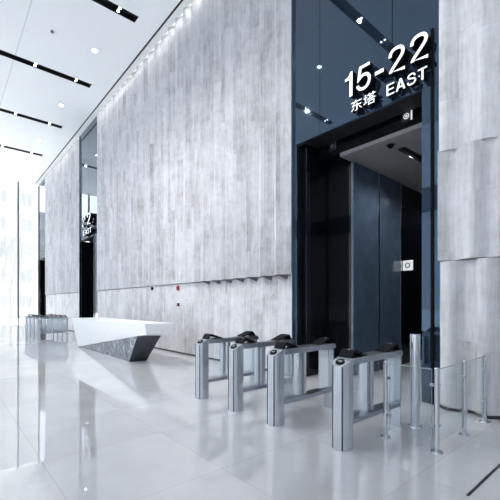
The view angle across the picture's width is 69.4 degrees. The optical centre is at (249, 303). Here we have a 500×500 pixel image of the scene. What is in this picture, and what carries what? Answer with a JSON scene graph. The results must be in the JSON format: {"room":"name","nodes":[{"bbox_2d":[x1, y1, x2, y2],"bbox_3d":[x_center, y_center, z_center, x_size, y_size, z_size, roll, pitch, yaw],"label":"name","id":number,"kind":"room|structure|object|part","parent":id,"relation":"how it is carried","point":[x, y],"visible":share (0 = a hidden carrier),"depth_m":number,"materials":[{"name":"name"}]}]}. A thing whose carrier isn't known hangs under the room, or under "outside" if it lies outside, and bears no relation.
{"room":"lobby","nodes":[
{"label":"lobby","id":0,"kind":"room"},
{"bbox_2d":[46,292,78,330],"bbox_3d":[-12.069,0.453,23.347,0.350,2.194,8.240,0,0,-41],"label":"wall","id":1,"kind":"structure","parent":0,"point":[67,304],"depth_m":22.47,"materials":[{"name":"stone"}]},
{"bbox_2d":[45,139,85,294],"bbox_3d":[-12.110,-4.931,23.311,0.460,8.538,8.240,0,0,-41],"label":"wall","id":2,"kind":"structure","parent":0,"point":[62,182],"depth_m":22.49,"materials":[{"name":"stone"}]},
{"bbox_2d":[0,0,180,184],"bbox_3d":[-8.322,-9.525,8.341,13.060,0.250,42.100,0,0,-41],"label":"ceiling","id":3,"kind":"structure","parent":0,"point":[78,26],"depth_m":14.11,"materials":[{"name":"white paint"}]},
{"bbox_2d":[0,145,42,155],"bbox_3d":[-16.378,-9.501,20.076,8.542,0.198,0.332,0,0,-41],"label":"ceiling lighting slot","id":4,"kind":"object","parent":3,"relation":"attached to","point":[0,145],"visible":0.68,"depth_m":22.23,"materials":[{"name":"black metal"}]},
{"bbox_2d":[0,108,62,127],"bbox_3d":[-13.248,-9.501,16.437,8.542,0.198,0.332,0,0,-41],"label":"ceiling lighting slot","id":5,"kind":"object","parent":3,"relation":"attached to","point":[1,109],"visible":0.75,"depth_m":18.38,"materials":[{"name":"black metal"}]},
{"bbox_2d":[0,50,91,87],"bbox_3d":[-10.117,-9.501,12.798,8.542,0.198,0.332,0,0,-41],"label":"ceiling lighting slot","id":6,"kind":"object","parent":3,"relation":"attached to","point":[3,53],"visible":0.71,"depth_m":14.53,"materials":[{"name":"black metal"}]},
{"bbox_2d":[34,0,182,184],"bbox_3d":[-3.439,-9.540,12.739,0.080,0.220,41.800,0,0,-41],"label":"trim","id":7,"kind":"structure","parent":3,"relation":"attached to","point":[180,2],"depth_m":14.77,"materials":[{"name":"black metal"}]},
{"bbox_2d":[92,0,137,22],"bbox_3d":[-6.987,-9.501,9.159,8.542,0.198,0.332,0,0,-41],"label":"ceiling lighting slot","id":8,"kind":"object","parent":3,"relation":"attached to","point":[108,4],"visible":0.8,"depth_m":11.60,"materials":[{"name":"black metal"}]},
{"bbox_2d":[35,0,190,185],"bbox_3d":[-3.196,-9.525,12.947,0.560,0.250,41.800,0,0,-41],"label":"trim","id":9,"kind":"structure","parent":0,"point":[178,12],"depth_m":14.85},
{"bbox_2d":[97,0,290,290],"bbox_3d":[-3.233,-4.875,12.922,0.550,8.649,12.910,0,0,-41],"label":"wall","id":10,"kind":"structure","parent":0,"point":[194,147],"depth_m":10.41,"materials":[{"name":"stone"}]},
{"bbox_2d":[98,275,290,368],"bbox_3d":[-3.158,0.453,12.987,0.350,2.194,12.910,0,0,-41],"label":"wall","id":11,"kind":"structure","parent":0,"point":[262,307],"depth_m":10.45,"materials":[{"name":"stone"}]},
{"bbox_2d":[154,347,266,370],"bbox_3d":[-3.154,1.575,12.990,0.340,0.050,12.910,0,0,-41],"label":"baseboard","id":12,"kind":"structure","parent":11,"relation":"attached to","point":[154,347],"depth_m":11.36,"materials":[{"name":"grey metal"}]},
{"bbox_2d":[0,325,499,499],"bbox_3d":[-4.473,1.750,11.717,23.500,0.300,42.200,0,0,-41],"label":"floor","id":13,"kind":"structure","parent":0,"point":[77,423],"depth_m":4.20,"materials":[{"name":"tile"}]},
{"bbox_2d":[15,181,24,324],"bbox_3d":[-21.707,-3.901,24.316,13.200,10.999,0.180,0,0,-41],"label":"window","id":14,"kind":"structure","parent":13,"relation":"on","point":[17,181],"depth_m":27.63,"materials":[{"name":"grey metal"}]},
{"bbox_2d":[25,314,53,335],"bbox_3d":[-10.803,1.054,18.540,1.320,1.091,0.200,0,0,-41],"label":"turnstile","id":15,"kind":"object","parent":13,"relation":"on","point":[28,316],"visible":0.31,"depth_m":18.10,"materials":[{"name":"silver metal"}]},
{"bbox_3d":[-11.237,1.097,18.166,0.175,1.005,0.200,0,0,-41],"label":"post","id":16,"kind":"part","parent":15,"relation":"part of","materials":[{"name":"silver metal"}]},
{"bbox_2d":[38,178,45,315],"bbox_3d":[-14.936,-3.902,28.215,2.360,10.995,2.879,0,0,-41],"label":"portal","id":17,"kind":"object","parent":13,"relation":"on","point":[41,188],"visible":0.36,"depth_m":28.35,"materials":[{"name":"blue mirror"}]},
{"bbox_3d":[-16.649,-0.950,28.527,0.050,5.089,0.028,0,0,-41],"label":"panel","id":18,"kind":"part","parent":17,"relation":"part of","materials":[{"name":"blue mirror"}]},
{"bbox_3d":[-16.171,-6.450,27.970,0.050,5.900,1.488,0,0,-41],"label":"panel","id":19,"kind":"part","parent":17,"relation":"part of","materials":[{"name":"glass"}]},
{"bbox_3d":[-15.254,-6.450,26.905,0.050,5.900,1.298,0,0,-41],"label":"panel","id":20,"kind":"part","parent":17,"relation":"part of","materials":[{"name":"glass"}]},
{"bbox_2d":[28,314,57,336],"bbox_3d":[-10.216,1.054,17.858,1.320,1.091,0.200,0,0,-41],"label":"turnstile","id":21,"kind":"object","parent":13,"relation":"on","point":[32,316],"visible":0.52,"depth_m":17.72,"materials":[{"name":"silver metal"}]},
{"bbox_3d":[-10.650,1.097,17.484,0.175,1.005,0.200,0,0,-41],"label":"post","id":22,"kind":"part","parent":21,"relation":"part of","materials":[{"name":"silver metal"}]},
{"bbox_2d":[32,314,62,338],"bbox_3d":[-9.629,1.054,17.175,1.320,1.091,0.200,0,0,-41],"label":"turnstile","id":23,"kind":"object","parent":13,"relation":"on","point":[35,317],"visible":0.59,"depth_m":17.02,"materials":[{"name":"silver metal"}]},
{"bbox_3d":[-10.063,1.097,16.802,0.175,1.005,0.200,0,0,-41],"label":"post","id":24,"kind":"part","parent":23,"relation":"part of","materials":[{"name":"silver metal"}]},
{"bbox_3d":[-9.153,1.135,17.584,0.065,0.930,0.180,0,0,-41],"label":"post","id":25,"kind":"part","parent":23,"relation":"part of","materials":[{"name":"silver metal"}]},
{"bbox_2d":[36,315,67,339],"bbox_3d":[-9.042,1.054,16.493,1.320,1.091,0.200,0,0,-41],"label":"turnstile","id":26,"kind":"object","parent":13,"relation":"on","point":[38,321],"visible":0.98,"depth_m":16.38,"materials":[{"name":"silver metal"}]},
{"bbox_3d":[-9.476,1.097,16.119,0.175,1.005,0.200,0,0,-41],"label":"post","id":27,"kind":"part","parent":26,"relation":"part of","materials":[{"name":"silver metal"}]},
{"bbox_3d":[-8.989,0.637,16.538,1.180,0.075,0.184,0,0,-41],"label":"rail","id":28,"kind":"part","parent":26,"relation":"part of","materials":[{"name":"silver metal"}]},
{"bbox_3d":[-9.000,1.308,16.529,1.090,0.053,0.160,0,0,-41],"label":"rail","id":29,"kind":"part","parent":26,"relation":"part of","materials":[{"name":"silver metal"}]},
{"bbox_3d":[-8.566,1.135,16.902,0.065,0.930,0.180,0,0,-41],"label":"post","id":30,"kind":"part","parent":26,"relation":"part of","materials":[{"name":"silver metal"}]},
{"bbox_2d":[79,116,97,317],"bbox_3d":[-7.633,-3.902,19.724,2.360,10.995,3.139,0,0,-41],"label":"portal","id":31,"kind":"object","parent":13,"relation":"on","point":[88,293],"visible":0.46,"depth_m":19.69,"materials":[{"name":"blue mirror"}]},
{"bbox_3d":[-9.447,-0.950,20.153,0.050,5.089,0.018,0,0,-41],"label":"panel","id":32,"kind":"part","parent":31,"relation":"part of","materials":[{"name":"metal"}]},
{"bbox_3d":[-8.981,-6.450,19.612,0.050,5.900,1.438,0,0,-41],"label":"panel","id":33,"kind":"part","parent":31,"relation":"part of","materials":[{"name":"blue mirror"}]},
{"bbox_2d":[82,213,93,235],"bbox_3d":[-8.393,-4.130,18.730,0.206,1.020,1.355,0,0,-41],"label":"sign","id":34,"kind":"object","parent":31,"relation":"attached to","point":[89,218],"visible":1,"depth_m":18.51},
{"bbox_3d":[-7.974,-6.450,18.441,0.050,5.900,1.628,0,0,-41],"label":"panel","id":35,"kind":"part","parent":31,"relation":"part of","materials":[{"name":"glass"}]},
{"bbox_3d":[-7.687,-0.950,18.108,0.050,5.089,0.758,0,0,-41],"label":"panel","id":36,"kind":"part","parent":31,"relation":"part of","materials":[{"name":"blue mirror"}]},
{"bbox_2d":[72,317,172,361],"bbox_3d":[-4.305,1.050,11.499,1.030,1.100,6.050,0,0,-41],"label":"reception desk","id":37,"kind":"object","parent":13,"relation":"on","point":[124,339],"visible":1,"depth_m":10.40,"materials":[{"name":"stone"}]},
{"bbox_3d":[-2.937,1.212,9.905,0.575,0.775,1.050,0,0,-41],"label":"panel","id":38,"kind":"part","parent":37,"relation":"part of","materials":[{"name":"grey stone"}]},
{"bbox_2d":[195,331,258,399],"bbox_3d":[-0.397,1.054,6.504,1.320,1.091,0.200,0,0,-41],"label":"turnstile","id":39,"kind":"object","parent":13,"relation":"on","point":[202,379],"visible":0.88,"depth_m":6.16,"materials":[{"name":"silver metal"}]},
{"bbox_3d":[-0.831,1.097,6.131,0.175,1.005,0.200,0,0,-41],"label":"post","id":40,"kind":"part","parent":39,"relation":"part of","materials":[{"name":"silver metal"}]},
{"bbox_3d":[-0.483,0.979,6.431,0.055,0.607,0.100,0,0,-41],"label":"post","id":41,"kind":"part","parent":39,"relation":"part of","materials":[{"name":"silver metal"}]},
{"bbox_3d":[-0.403,0.979,6.499,0.055,0.607,0.100,0,0,-41],"label":"post","id":42,"kind":"part","parent":39,"relation":"part of","materials":[{"name":"silver metal"}]},
{"bbox_3d":[-0.344,0.637,6.550,1.180,0.075,0.184,0,0,-41],"label":"rail","id":43,"kind":"part","parent":39,"relation":"part of","materials":[{"name":"silver metal"}]},
{"bbox_3d":[-0.356,1.308,6.540,1.090,0.053,0.160,0,0,-41],"label":"rail","id":44,"kind":"part","parent":39,"relation":"part of","materials":[{"name":"silver metal"}]},
{"bbox_3d":[0.078,1.135,6.913,0.065,0.930,0.180,0,0,-41],"label":"post","id":45,"kind":"part","parent":39,"relation":"part of","materials":[{"name":"silver metal"}]},
{"bbox_2d":[228,334,294,411],"bbox_3d":[0.203,1.054,5.806,1.320,1.091,0.200,0,0,-41],"label":"turnstile","id":46,"kind":"object","parent":13,"relation":"on","point":[236,388],"visible":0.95,"depth_m":5.56,"materials":[{"name":"silver metal"}]},
{"bbox_3d":[-0.231,1.097,5.433,0.175,1.005,0.200,0,0,-41],"label":"post","id":47,"kind":"part","parent":46,"relation":"part of","materials":[{"name":"silver metal"}]},
{"bbox_3d":[0.117,0.979,5.733,0.055,0.607,0.100,0,0,-41],"label":"post","id":48,"kind":"part","parent":46,"relation":"part of","materials":[{"name":"silver metal"}]},
{"bbox_3d":[0.197,0.979,5.802,0.055,0.607,0.100,0,0,-41],"label":"post","id":49,"kind":"part","parent":46,"relation":"part of","materials":[{"name":"silver metal"}]},
{"bbox_3d":[0.256,0.637,5.852,1.180,0.075,0.184,0,0,-41],"label":"rail","id":50,"kind":"part","parent":46,"relation":"part of","materials":[{"name":"silver metal"}]},
{"bbox_3d":[0.244,1.308,5.842,1.090,0.053,0.160,0,0,-41],"label":"rail","id":51,"kind":"part","parent":46,"relation":"part of","materials":[{"name":"silver metal"}]},
{"bbox_3d":[0.678,1.135,6.216,0.065,0.930,0.180,0,0,-41],"label":"post","id":52,"kind":"part","parent":46,"relation":"part of","materials":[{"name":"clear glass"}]},
{"bbox_2d":[267,337,335,426],"bbox_3d":[0.757,1.054,5.162,1.320,1.091,0.200,0,0,-41],"label":"turnstile","id":53,"kind":"object","parent":13,"relation":"on","point":[276,399],"visible":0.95,"depth_m":4.98,"materials":[{"name":"silver metal"}]},
{"bbox_3d":[0.323,1.097,4.789,0.175,1.005,0.200,0,0,-41],"label":"post","id":54,"kind":"part","parent":53,"relation":"part of","materials":[{"name":"silver metal"}]},
{"bbox_3d":[0.672,0.979,5.089,0.055,0.607,0.100,0,0,-41],"label":"post","id":55,"kind":"part","parent":53,"relation":"part of","materials":[{"name":"silver metal"}]},
{"bbox_3d":[0.751,0.979,5.157,0.055,0.607,0.100,0,0,-41],"label":"post","id":56,"kind":"part","parent":53,"relation":"part of","materials":[{"name":"silver metal"}]},
{"bbox_3d":[0.810,0.637,5.208,1.180,0.075,0.184,0,0,-41],"label":"rail","id":57,"kind":"part","parent":53,"relation":"part of","materials":[{"name":"silver metal"}]},
{"bbox_3d":[0.799,1.308,5.198,1.090,0.053,0.160,0,0,-41],"label":"rail","id":58,"kind":"part","parent":53,"relation":"part of","materials":[{"name":"silver metal"}]},
{"bbox_3d":[1.233,1.135,5.571,0.065,0.930,0.180,0,0,-41],"label":"post","id":59,"kind":"part","parent":53,"relation":"part of","materials":[{"name":"silver metal"}]},
{"bbox_2d":[291,0,441,406],"bbox_3d":[2.151,-3.902,6.968,0.560,10.995,3.138,0,0,-41],"label":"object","id":60,"kind":"object","parent":13,"relation":"on","point":[331,39],"visible":0.76,"depth_m":6.74,"materials":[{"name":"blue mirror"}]},
{"bbox_3d":[1.013,-0.950,7.993,0.050,5.089,0.098,0,0,-41],"label":"panel","id":61,"kind":"part","parent":60,"relation":"part of","materials":[{"name":"metal"}]},
{"bbox_3d":[1.221,-6.450,7.751,0.050,5.900,0.728,0,0,-41],"label":"panel","id":62,"kind":"part","parent":60,"relation":"part of","materials":[{"name":"blue metal"}]},
{"bbox_3d":[1.974,-6.450,6.875,0.050,5.900,1.558,0,0,-41],"label":"panel","id":63,"kind":"part","parent":60,"relation":"part of","materials":[{"name":"blue metal"}]},
{"bbox_2d":[345,32,431,113],"bbox_3d":[2.349,-3.935,6.265,0.176,0.740,1.525,0,0,-41],"label":"sign","id":64,"kind":"object","parent":60,"relation":"attached to","point":[419,57],"visible":1,"depth_m":6.11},
{"bbox_3d":[2.757,-6.450,5.965,0.050,5.900,0.818,0,0,-41],"label":"panel","id":65,"kind":"part","parent":60,"relation":"part of","materials":[{"name":"blue metal"}]},
{"bbox_3d":[2.922,-0.950,5.774,0.050,5.089,0.320,0,0,-41],"label":"panel","id":66,"kind":"part","parent":60,"relation":"part of","materials":[{"name":"metal"}]},
{"bbox_2d":[332,343,402,451],"bbox_3d":[1.442,1.054,4.366,1.320,1.091,0.200,0,0,-41],"label":"turnstile","id":67,"kind":"object","parent":13,"relation":"on","point":[343,416],"visible":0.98,"depth_m":4.13,"materials":[{"name":"silver metal"}]},
{"bbox_3d":[1.008,1.097,3.993,0.175,1.005,0.200,0,0,-41],"label":"post","id":68,"kind":"part","parent":67,"relation":"part of","materials":[{"name":"silver metal"}]},
{"bbox_3d":[1.356,0.979,4.293,0.055,0.607,0.100,0,0,-41],"label":"post","id":69,"kind":"part","parent":67,"relation":"part of","materials":[{"name":"silver metal"}]},
{"bbox_3d":[1.494,0.637,4.412,1.180,0.075,0.184,0,0,-41],"label":"rail","id":70,"kind":"part","parent":67,"relation":"part of","materials":[{"name":"silver metal"}]},
{"bbox_3d":[1.436,0.979,4.361,0.055,0.607,0.100,0,0,-41],"label":"post","id":71,"kind":"part","parent":67,"relation":"part of","materials":[{"name":"silver metal"}]},
{"bbox_3d":[1.483,1.308,4.402,1.090,0.053,0.160,0,0,-41],"label":"rail","id":72,"kind":"part","parent":67,"relation":"part of","materials":[{"name":"silver metal"}]},
{"bbox_3d":[1.917,1.135,4.775,0.065,0.930,0.180,0,0,-41],"label":"post","id":73,"kind":"part","parent":67,"relation":"part of","materials":[{"name":"silver metal"}]},
{"bbox_2d":[380,361,390,438],"bbox_3d":[1.627,1.143,4.334,0.130,0.915,0.130,0,0,-41],"label":"fence post","id":74,"kind":"object","parent":13,"relation":"on","point":[384,435],"visible":1,"depth_m":4.31,"materials":[{"name":"silver metal"}]},
{"bbox_2d":[387,363,433,441],"bbox_3d":[1.822,1.103,4.116,0.029,0.793,0.529,0,0,-42],"label":"fence panel","id":75,"kind":"object","parent":74,"relation":"attached to","point":[388,377],"visible":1,"depth_m":4.07,"materials":[{"name":"clear glass"}]},
{"bbox_2d":[408,334,422,428],"bbox_3d":[2.151,0.995,4.706,0.180,1.210,0.180,0,0,-41],"label":"bollard","id":76,"kind":"object","parent":13,"relation":"on","point":[414,423],"visible":1,"depth_m":4.65,"materials":[{"name":"silver metal"}]},
{"bbox_2d":[430,367,443,454],"bbox_3d":[2.016,1.143,3.897,0.130,0.915,0.130,0,0,-41],"label":"fence post","id":77,"kind":"object","parent":13,"relation":"on","point":[435,450],"visible":1,"depth_m":3.88,"materials":[{"name":"silver metal"}]},
{"bbox_2d":[439,362,464,427],"bbox_3d":[2.317,1.103,4.153,0.734,0.793,0.028,0,0,-40],"label":"fence panel","id":78,"kind":"object","parent":77,"relation":"attached to","point":[462,375],"visible":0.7,"depth_m":4.38,"materials":[{"name":"clear glass"}]},
{"bbox_2d":[458,360,469,436],"bbox_3d":[2.618,1.143,4.409,0.130,0.915,0.130,0,0,-41],"label":"fence post","id":79,"kind":"object","parent":13,"relation":"on","point":[463,433],"visible":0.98,"depth_m":4.39,"materials":[{"name":"silver metal"}]},
{"bbox_2d":[467,356,484,414],"bbox_3d":[2.905,1.103,4.658,0.704,0.793,0.028,0,0,-41],"label":"fence panel","id":80,"kind":"object","parent":79,"relation":"attached to","point":[483,368],"visible":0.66,"depth_m":4.87,"materials":[{"name":"clear glass"}]},
{"bbox_2d":[466,463,499,495],"bbox_3d":[2.766,1.598,3.830,2.510,0.002,0.024,0,0,-41],"label":"floor slot","id":81,"kind":"object","parent":13,"relation":"on","point":[484,479],"visible":1,"depth_m":3.27,"materials":[{"name":"black metal"}]},
{"bbox_2d":[479,354,489,422],"bbox_3d":[3.191,1.143,4.908,0.130,0.915,0.130,0,0,-41],"label":"fence post","id":82,"kind":"object","parent":13,"relation":"on","point":[484,417],"visible":0.98,"depth_m":4.88,"materials":[{"name":"silver metal"}]},
{"bbox_2d":[298,144,328,376],"bbox_3d":[1.422,-1.502,8.346,0.800,6.195,0.400,0,0,-41],"label":"wall","id":83,"kind":"structure","parent":0,"point":[313,174],"depth_m":8.11,"materials":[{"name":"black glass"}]},
{"bbox_2d":[319,106,421,161],"bbox_3d":[2.583,-3.925,7.102,0.060,1.350,3.000,0,0,-41],"label":"trim","id":84,"kind":"structure","parent":83,"relation":"attached to","point":[392,125],"depth_m":7.25,"materials":[{"name":"black metal"}]},
{"bbox_2d":[329,141,336,150],"bbox_3d":[1.820,-3.470,7.923,0.026,0.180,0.180,0,0,-41],"label":"plate","id":85,"kind":"object","parent":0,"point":[332,146],"visible":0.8,"depth_m":7.90,"materials":[{"name":"black metal"}]},
{"bbox_2d":[329,155,421,363],"bbox_3d":[4.489,-1.502,11.129,7.480,6.195,1.780,0,0,-41],"label":"wall","id":86,"kind":"structure","parent":0,"point":[339,167],"depth_m":8.40,"materials":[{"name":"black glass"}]},
{"bbox_2d":[351,162,378,375],"bbox_3d":[2.679,-0.775,8.349,1.090,4.730,0.065,0,0,-41],"label":"wall panel","id":87,"kind":"object","parent":86,"relation":"attached to","point":[364,181],"visible":0.93,"depth_m":8.23,"materials":[{"name":"blue metal"}]},
{"bbox_2d":[379,174,401,369],"bbox_3d":[3.528,-0.775,9.079,1.070,4.730,0.065,0,0,-41],"label":"wall panel","id":88,"kind":"object","parent":86,"relation":"attached to","point":[390,190],"visible":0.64,"depth_m":9.03,"materials":[{"name":"blue metal"}]},
{"bbox_2d":[403,260,412,270],"bbox_3d":[4.094,-1.000,9.364,0.040,0.260,0.260,0,0,-41],"label":"plate","id":89,"kind":"object","parent":86,"relation":"attached to","point":[407,265],"visible":1,"depth_m":9.35,"materials":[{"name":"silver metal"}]},
{"bbox_2d":[340,122,421,192],"bbox_3d":[5.630,-3.190,9.327,7.700,0.080,2.400,0,0,-41],"label":"ceiling","id":90,"kind":"structure","parent":0,"point":[395,163],"depth_m":7.71,"materials":[{"name":"grey paint"}]},
{"bbox_2d":[386,142,394,148],"bbox_3d":[2.768,-3.120,7.103,0.170,0.120,0.170,0,0,-41],"label":"dome camera","id":91,"kind":"object","parent":90,"relation":"attached to","point":[389,145],"visible":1,"depth_m":7.06,"materials":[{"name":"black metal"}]},
{"bbox_2d":[402,147,421,159],"bbox_3d":[4.742,-3.300,8.748,4.600,0.100,0.280,0,0,-41],"label":"trim","id":92,"kind":"structure","parent":90,"relation":"attached to","point":[403,148],"depth_m":7.74,"materials":[{"name":"black metal"}]},
{"bbox_2d":[402,110,412,123],"bbox_3d":[2.902,-3.470,6.664,0.026,0.200,0.200,0,0,-41],"label":"plate","id":93,"kind":"object","parent":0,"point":[407,116],"visible":0.86,"depth_m":6.65,"materials":[{"name":"black metal"}]},
{"bbox_2d":[438,136,499,415],"bbox_3d":[6.726,-0.390,1.373,0.510,3.880,11.310,0,0,-41],"label":"wall","id":94,"kind":"structure","parent":0,"point":[469,289],"depth_m":5.22,"materials":[{"name":"stone"}]},
{"bbox_2d":[441,405,499,418],"bbox_3d":[6.738,1.575,1.384,0.478,0.050,11.310,0,0,-41],"label":"baseboard","id":95,"kind":"structure","parent":94,"relation":"attached to","point":[442,407],"depth_m":5.30,"materials":[{"name":"metal"}]},
{"bbox_2d":[439,0,499,150],"bbox_3d":[6.749,-5.765,1.393,0.450,6.870,11.310,0,0,-41],"label":"wall","id":96,"kind":"structure","parent":0,"point":[469,30],"depth_m":5.31,"materials":[{"name":"stone"}]},
{"bbox_3d":[-3.074,-9.150,13.059,0.330,0.500,12.910,0,0,-41],"label":"wall","id":97,"kind":"structure","parent":0,"visible":0},
{"bbox_2d":[100,4,190,112],"bbox_3d":[-3.222,-9.367,12.932,0.050,0.055,12.870,0,0,-41],"label":"light","id":98,"kind":"object","parent":97,"relation":"attached to","point":[190,4],"visible":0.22,"depth_m":13.33,"materials":[{"name":"white"}]},
{"label":"outside","id":99,"kind":"structure","parent":0,"visible":0},
{"bbox_2d":[0,318,24,324],"bbox_3d":[-32.605,2.075,37.907,240.000,0.250,220.000,0,0,-41],"label":"ground","id":100,"kind":"structure","parent":99,"point":[14,320],"depth_m":40.23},
{"bbox_2d":[0,179,37,318],"bbox_3d":[-34.187,-11.900,56.001,12.600,27.700,14.500,0,0,-41],"label":"building","id":101,"kind":"structure","parent":100,"relation":"on","point":[28,194],"depth_m":49.46,"materials":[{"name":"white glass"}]},
{"bbox_3d":[-32.875,-14.400,48.127,0.600,1.860,0.030,0,0,-41],"label":"pane","id":102,"kind":"part","parent":101,"relation":"part of","materials":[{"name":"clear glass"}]},
{"bbox_3d":[-32.875,-10.900,48.127,0.600,1.860,0.030,0,0,-41],"label":"pane","id":103,"kind":"part","parent":101,"relation":"part of","materials":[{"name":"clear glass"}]},
{"bbox_3d":[-32.875,-3.900,48.127,0.600,1.860,0.030,0,0,-41],"label":"pane","id":104,"kind":"part","parent":101,"relation":"part of","materials":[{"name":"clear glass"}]},
{"bbox_3d":[-32.875,-0.400,48.127,0.600,1.860,0.030,0,0,-41],"label":"pane","id":105,"kind":"part","parent":101,"relation":"part of","materials":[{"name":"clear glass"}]},
{"bbox_3d":[-31.147,-14.400,49.614,0.600,1.860,0.030,0,0,-41],"label":"pane","id":106,"kind":"part","parent":101,"relation":"part of","materials":[{"name":"clear glass"}]},
{"bbox_3d":[-31.147,-10.900,49.614,0.600,1.860,0.030,0,0,-41],"label":"pane","id":107,"kind":"part","parent":101,"relation":"part of","materials":[{"name":"clear glass"}]},
{"bbox_3d":[-31.147,-7.400,49.614,0.600,1.860,0.030,0,0,-41],"label":"pane","id":108,"kind":"part","parent":101,"relation":"part of","materials":[{"name":"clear glass"}]},
{"bbox_3d":[-31.147,-3.900,49.614,0.600,1.860,0.030,0,0,-41],"label":"pane","id":109,"kind":"part","parent":101,"relation":"part of","materials":[{"name":"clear glass"}]},
{"bbox_3d":[-31.147,-0.400,49.614,0.600,1.860,0.030,0,0,-41],"label":"pane","id":110,"kind":"part","parent":101,"relation":"part of","materials":[{"name":"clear glass"}]},
{"bbox_3d":[-30.601,-14.400,50.084,0.600,1.860,0.030,0,0,-41],"label":"pane","id":111,"kind":"part","parent":101,"relation":"part of","materials":[{"name":"clear glass"}]},
{"bbox_3d":[-30.601,-10.900,50.084,0.600,1.860,0.030,0,0,-41],"label":"pane","id":112,"kind":"part","parent":101,"relation":"part of","materials":[{"name":"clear glass"}]},
{"bbox_3d":[-30.601,-7.400,50.084,0.600,1.860,0.030,0,0,-41],"label":"pane","id":113,"kind":"part","parent":101,"relation":"part of","materials":[{"name":"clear glass"}]},
{"bbox_3d":[-30.601,-3.900,50.084,0.600,1.860,0.030,0,0,-41],"label":"pane","id":114,"kind":"part","parent":101,"relation":"part of","materials":[{"name":"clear glass"}]},
{"bbox_3d":[-30.601,-0.400,50.084,0.600,1.860,0.030,0,0,-41],"label":"pane","id":115,"kind":"part","parent":101,"relation":"part of","materials":[{"name":"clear glass"}]},
{"bbox_2d":[0,230,37,324],"bbox_3d":[-23.293,-2.693,34.312,5.127,9.286,7.689,0,0,-41],"label":"street tree","id":116,"kind":"object","parent":100,"relation":"on","point":[21,244],"visible":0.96,"depth_m":34.11,"materials":[{"name":"grey plant"}]},
{"bbox_2d":[26,260,37,274],"bbox_3d":[-22.452,-1.967,42.611,6.032,7.834,6.641,0,0,-41],"label":"street tree","id":117,"kind":"object","parent":100,"relation":"on","point":[35,268],"visible":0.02,"depth_m":42.58,"materials":[{"name":"grey plant"}]}
]}

